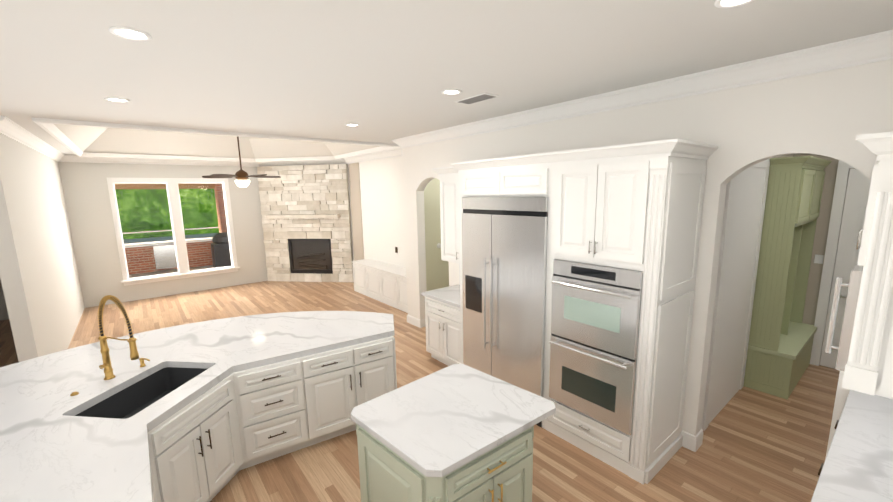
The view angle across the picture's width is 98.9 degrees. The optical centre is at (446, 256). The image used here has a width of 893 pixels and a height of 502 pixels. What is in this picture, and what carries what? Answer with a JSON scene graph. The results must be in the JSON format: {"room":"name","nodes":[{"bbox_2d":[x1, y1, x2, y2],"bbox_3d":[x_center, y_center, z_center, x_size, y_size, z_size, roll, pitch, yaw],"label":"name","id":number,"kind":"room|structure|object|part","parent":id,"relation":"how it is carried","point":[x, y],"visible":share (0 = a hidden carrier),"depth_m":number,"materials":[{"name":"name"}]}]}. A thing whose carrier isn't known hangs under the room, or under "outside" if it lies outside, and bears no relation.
{"room":"kitchen","nodes":[
{"label":"kitchen","id":0,"kind":"room"},
{"bbox_2d":[6,116,75,154],"bbox_3d":[-4.082,-2.014,7.279,5.240,0.001,4.700,-9,12,-38],"label":"ceiling soffit","id":1,"kind":"structure","parent":0,"point":[31,126],"depth_m":4.94,"materials":[{"name":"white paint"}]},
{"bbox_2d":[31,117,400,161],"bbox_3d":[-3.969,-1.986,7.142,4.620,0.075,4.440,-9,12,-38],"label":"trim","id":2,"kind":"structure","parent":1,"relation":"attached to","point":[50,127],"depth_m":5.98,"materials":[{"name":"white wood"}]},
{"bbox_2d":[0,134,84,361],"bbox_3d":[-6.142,-0.165,5.862,0.150,3.100,4.700,-9,12,-38],"label":"wall","id":3,"kind":"structure","parent":0,"point":[41,284],"depth_m":4.87,"materials":[{"name":"white paint"}]},
{"bbox_2d":[0,162,267,319],"bbox_3d":[-7.489,-0.479,7.868,7.150,3.100,0.150,-9,12,-38],"label":"wall","id":4,"kind":"structure","parent":0,"point":[88,207],"depth_m":8.20,"materials":[{"name":"white paint"}]},
{"bbox_2d":[107,178,239,285],"bbox_3d":[-6.202,-0.633,8.849,2.300,2.310,0.240,-9,12,-38],"label":"living room window","id":5,"kind":"structure","parent":4,"relation":"in","point":[175,209],"depth_m":8.78,"materials":[{"name":"white"}]},
{"bbox_2d":[54,124,379,158],"bbox_3d":[-3.974,-2.289,7.091,4.520,0.600,4.340,-9,12,-38],"label":"tray ceiling","id":6,"kind":"structure","parent":0,"point":[89,139],"depth_m":8.20,"materials":[{"name":"grey paint"}]},
{"bbox_2d":[347,156,402,266],"bbox_3d":[-1.186,-0.660,8.256,0.162,3.100,3.715,-9,12,-38],"label":"wall","id":7,"kind":"structure","parent":0,"point":[384,191],"depth_m":8.52,"materials":[{"name":"white paint"}]},
{"bbox_2d":[0,281,839,501],"bbox_3d":[-2.188,1.547,4.787,11.350,0.060,12.050,-9,12,-38],"label":"floor","id":8,"kind":"structure","parent":0,"point":[757,446],"depth_m":3.39,"materials":[{"name":"brown wood"}]},
{"bbox_2d":[0,311,396,501],"bbox_3d":[-1.587,1.365,2.773,3.521,0.946,3.537,-9,12,-38],"label":"kitchen counter","id":9,"kind":"object","parent":8,"relation":"on","point":[206,411],"depth_m":2.95,"materials":[{"name":"white stone"}]},
{"bbox_3d":[-2.545,0.938,2.613,0.044,0.015,0.044,-9,12,-38],"label":"air button","id":10,"kind":"part","parent":9,"relation":"part of","materials":[{"name":"gold metal"}]},
{"bbox_2d":[97,295,138,379],"bbox_3d":[-2.375,0.594,2.740,0.240,0.646,0.320,-9,12,-38],"label":"faucet","id":11,"kind":"object","parent":9,"relation":"on","point":[106,365],"visible":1,"depth_m":2.74,"materials":[{"name":"gold metal"}]},
{"bbox_2d":[139,358,149,366],"bbox_3d":[-2.382,0.838,3.016,0.071,0.072,0.095,-9,12,-38],"label":"soap dispenser","id":12,"kind":"object","parent":9,"relation":"on","point":[142,364],"visible":1,"depth_m":3.02,"materials":[{"name":"gold metal"}]},
{"bbox_2d":[257,164,352,281],"bbox_3d":[-3.600,-0.788,9.684,2.360,2.965,0.260,0,10,8],"label":"fireplace","id":13,"kind":"object","parent":8,"relation":"on","point":[306,218],"visible":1,"depth_m":9.69,"materials":[{"name":"stone"}]},
{"bbox_3d":[-3.508,-0.017,9.867,0.721,0.740,0.781,-9,12,-38],"label":"glass","id":14,"kind":"part","parent":13,"relation":"part of","materials":[{"name":"black glass"}]},
{"bbox_2d":[351,259,407,312],"bbox_3d":[-1.201,0.588,8.047,0.438,0.710,2.620,-9,12,-38],"label":"base cabinet","id":15,"kind":"object","parent":8,"relation":"on","point":[385,283],"visible":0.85,"depth_m":7.92,"materials":[{"name":"white wood"}]},
{"bbox_2d":[422,166,460,365],"bbox_3d":[0.159,0.148,4.946,0.681,2.560,0.890,-9,12,-38],"label":"tall cabinet","id":16,"kind":"object","parent":8,"relation":"on","point":[443,325],"visible":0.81,"depth_m":4.92,"materials":[{"name":"white wood"}]},
{"bbox_2d":[422,284,460,309],"bbox_3d":[0.184,0.515,4.995,0.648,0.040,0.848,-9,12,-38],"label":"countertop","id":17,"kind":"structure","parent":16,"relation":"on","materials":[{"name":"white stone"}]},
{"bbox_2d":[351,364,555,501],"bbox_3d":[0.037,1.395,2.472,1.039,0.930,0.877,-9,12,-38],"label":"kitchen island","id":18,"kind":"object","parent":8,"relation":"on","point":[458,433],"visible":1,"depth_m":2.21,"materials":[{"name":"white stone"}]},
{"bbox_2d":[450,139,717,483],"bbox_3d":[1.063,0.334,3.746,0.816,2.560,2.274,-9,12,-38],"label":"appliance tower","id":19,"kind":"object","parent":8,"relation":"on","point":[578,269],"visible":0.94,"depth_m":3.12,"materials":[{"name":"white wood"}]},
{"bbox_3d":[1.178,1.104,3.202,0.002,0.220,0.490,-9,12,-38],"label":"glass","id":20,"kind":"part","parent":19,"relation":"part of","materials":[{"name":"grey glass"}]},
{"bbox_3d":[1.166,0.463,3.094,0.002,0.200,0.490,-9,12,-38],"label":"glass","id":21,"kind":"part","parent":19,"relation":"part of","materials":[{"name":"grey"}]},
{"bbox_2d":[743,156,831,399],"bbox_3d":[3.990,0.182,4.422,1.406,2.530,0.438,-9,12,-38],"label":"hall tree","id":22,"kind":"object","parent":8,"relation":"on","point":[781,336],"visible":0.94,"depth_m":4.12,"materials":[{"name":"green wood"}]},
{"bbox_3d":[4.021,0.953,4.566,1.363,0.040,0.438,-9,12,-38],"label":"seat","id":23,"kind":"part","parent":22,"relation":"part of","materials":[{"name":"green wood"}]},
{"bbox_2d":[811,472,892,501],"bbox_3d":[1.692,1.549,1.391,0.660,0.925,0.638,-9,12,-38],"label":"base cabinet","id":24,"kind":"object","parent":8,"relation":"on","point":[828,488],"depth_m":1.66,"materials":[{"name":"white stone"}]},
{"bbox_2d":[819,420,892,499],"bbox_3d":[2.180,1.474,1.783,0.600,0.925,0.638,-9,12,-38],"label":"base cabinet","id":25,"kind":"object","parent":8,"relation":"on","point":[856,465],"depth_m":1.87,"materials":[{"name":"white stone"}]},
{"bbox_2d":[839,396,892,439],"bbox_3d":[2.644,1.403,2.155,0.599,0.925,0.638,-9,12,-38],"label":"base cabinet","id":26,"kind":"object","parent":8,"relation":"on","point":[871,415],"depth_m":2.21,"materials":[{"name":"white stone"}]},
{"bbox_2d":[811,388,892,501],"bbox_3d":[2.169,1.040,1.713,1.798,0.055,0.648,-9,12,-38],"label":"countertop","id":27,"kind":"structure","parent":26,"relation":"on","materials":[{"name":"white stone"}]},
{"bbox_2d":[399,147,448,315],"bbox_3d":[0.589,-0.548,7.402,3.200,3.100,0.164,-9,12,-38],"label":"wall","id":28,"kind":"structure","parent":0,"point":[437,272],"depth_m":6.61,"materials":[{"name":"beige paint"}]},
{"bbox_2d":[0,0,892,143],"bbox_3d":[-3.333,-1.475,3.704,8.650,0.100,11.550,-9,12,-38],"label":"ceiling","id":29,"kind":"structure","parent":0,"point":[384,71],"depth_m":2.37,"materials":[{"name":"white paint"}]},
{"bbox_2d":[104,97,130,102],"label":"recessed light","id":30,"kind":"object","parent":29,"relation":"in","point":[106,98],"depth_m":3.31,"materials":[{"name":"white"}]},
{"bbox_2d":[108,26,151,40],"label":"recessed light","id":31,"kind":"object","parent":29,"relation":"in","point":[112,29],"depth_m":1.97,"materials":[{"name":"white"}]},
{"bbox_2d":[441,89,461,94],"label":"recessed light","id":32,"kind":"object","parent":29,"relation":"in","point":[443,92],"depth_m":3.25,"materials":[{"name":"white"}]},
{"bbox_2d":[455,93,498,104],"bbox_3d":[0.276,-1.458,3.546,0.180,0.010,0.400,-9,12,-38],"label":"ceiling vent","id":33,"kind":"object","parent":29,"relation":"in","point":[477,98],"visible":0.98,"depth_m":3.51,"materials":[{"name":"white metal"}]},
{"bbox_2d":[714,0,753,7],"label":"recessed light","id":34,"kind":"object","parent":29,"relation":"in","point":[717,4],"depth_m":1.79,"materials":[{"name":"white"}]},
{"bbox_2d":[407,59,892,458],"bbox_3d":[1.332,-0.009,4.125,0.150,3.100,5.950,-9,12,-38],"label":"wall","id":35,"kind":"structure","parent":0,"point":[832,113],"depth_m":2.99,"materials":[{"name":"white paint"}]},
{"bbox_2d":[0,29,892,166],"bbox_3d":[-3.330,-1.359,3.723,8.650,0.135,11.250,-9,12,-38],"label":"crown molding","id":36,"kind":"structure","parent":35,"relation":"attached to","point":[870,48],"depth_m":3.30,"materials":[{"name":"white wood"}]},
{"bbox_2d":[407,315,702,451],"bbox_3d":[0.498,1.098,6.555,1.646,0.140,8.865,-9,12,-38],"label":"baseboard","id":37,"kind":"structure","parent":35,"relation":"attached to","point":[691,442],"depth_m":3.35,"materials":[{"name":"white wood"}]},
{"bbox_2d":[702,159,769,430],"bbox_3d":[2.865,0.312,3.773,1.250,2.530,0.040,-9,12,-38],"label":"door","id":38,"kind":"structure","parent":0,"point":[744,205],"depth_m":3.71,"materials":[{"name":"white"}]},
{"bbox_2d":[774,154,794,157],"bbox_3d":[3.298,-0.057,4.201,3.000,3.100,0.150,-9,12,-38],"label":"wall","id":39,"kind":"structure","parent":0,"point":[793,155],"depth_m":4.54,"materials":[{"name":"beige paint"}]},
{"bbox_2d":[795,154,855,358],"bbox_3d":[5.056,-0.105,4.294,0.150,3.100,1.920,-9,12,-38],"label":"wall","id":40,"kind":"structure","parent":0,"point":[816,269],"depth_m":4.71,"materials":[{"name":"beige paint"}]},
{"bbox_2d":[814,254,823,263],"bbox_3d":[4.617,0.036,4.736,0.007,0.110,0.080,-9,12,-38],"label":"light switch","id":41,"kind":"object","parent":40,"relation":"attached to","point":[818,259],"visible":1,"depth_m":4.73,"materials":[{"name":"white plastic"}]},
{"bbox_2d":[810,160,853,365],"bbox_3d":[4.964,0.192,4.256,0.102,2.530,1.110,-9,12,-38],"label":"door frame","id":42,"kind":"structure","parent":40,"relation":"in","point":[843,169],"depth_m":4.62,"materials":[{"name":"white wood"}]},
{"bbox_2d":[820,169,870,368],"bbox_3d":[4.983,0.233,4.278,0.055,2.418,0.910,-9,12,-38],"label":"hall door","id":43,"kind":"structure","parent":42,"relation":"attached to","point":[855,206],"depth_m":4.50,"materials":[{"name":"white wood"}]},
{"bbox_2d":[831,132,892,407],"bbox_3d":[2.209,0.027,1.596,0.900,1.040,0.655,-9,12,-38],"label":"upper cabinet","id":44,"kind":"object","parent":0,"relation":"attached to","point":[865,349],"depth_m":1.54,"materials":[{"name":"white wood"}]},
{"bbox_3d":[-3.980,-2.609,7.037,3.280,0.050,3.100,-9,12,-38],"label":"ceiling","id":45,"kind":"structure","parent":0,"visible":0},
{"bbox_2d":[202,136,280,187],"bbox_3d":[-3.879,-1.965,7.269,1.328,1.299,1.370,-9,12,-38],"label":"ceiling fan","id":46,"kind":"object","parent":45,"relation":"hanging from","point":[242,177],"visible":0.79,"depth_m":7.22,"materials":[{"name":"brown metal"}]},
{"bbox_3d":[-3.918,-2.026,7.217,0.230,1.159,0.230,-9,12,-38],"label":"motor","id":47,"kind":"part","parent":46,"relation":"part of","materials":[{"name":"brown metal"}]},
{"bbox_3d":[-3.907,-1.386,7.325,0.260,0.140,0.260,-9,12,-38],"label":"lamp shade","id":48,"kind":"part","parent":46,"relation":"part of","materials":[{"name":"white glass"}]},
{"label":"outside","id":49,"kind":"structure","parent":0,"visible":0},
{"bbox_2d":[123,233,216,277],"bbox_3d":[-12.199,-0.290,16.872,32.000,0.060,19.550,-9,12,-38],"label":"ground","id":50,"kind":"structure","parent":49,"point":[130,241],"depth_m":19.96,"materials":[{"name":"concrete"}]},
{"bbox_2d":[114,184,230,274],"bbox_3d":[-9.829,-7.302,15.793,52.000,18.000,16.550,-9,12,-38],"label":"outdoor view","id":51,"kind":"structure","parent":50,"relation":"on","point":[195,214],"depth_m":20.82,"materials":[{"name":"green plant"}]}
]}

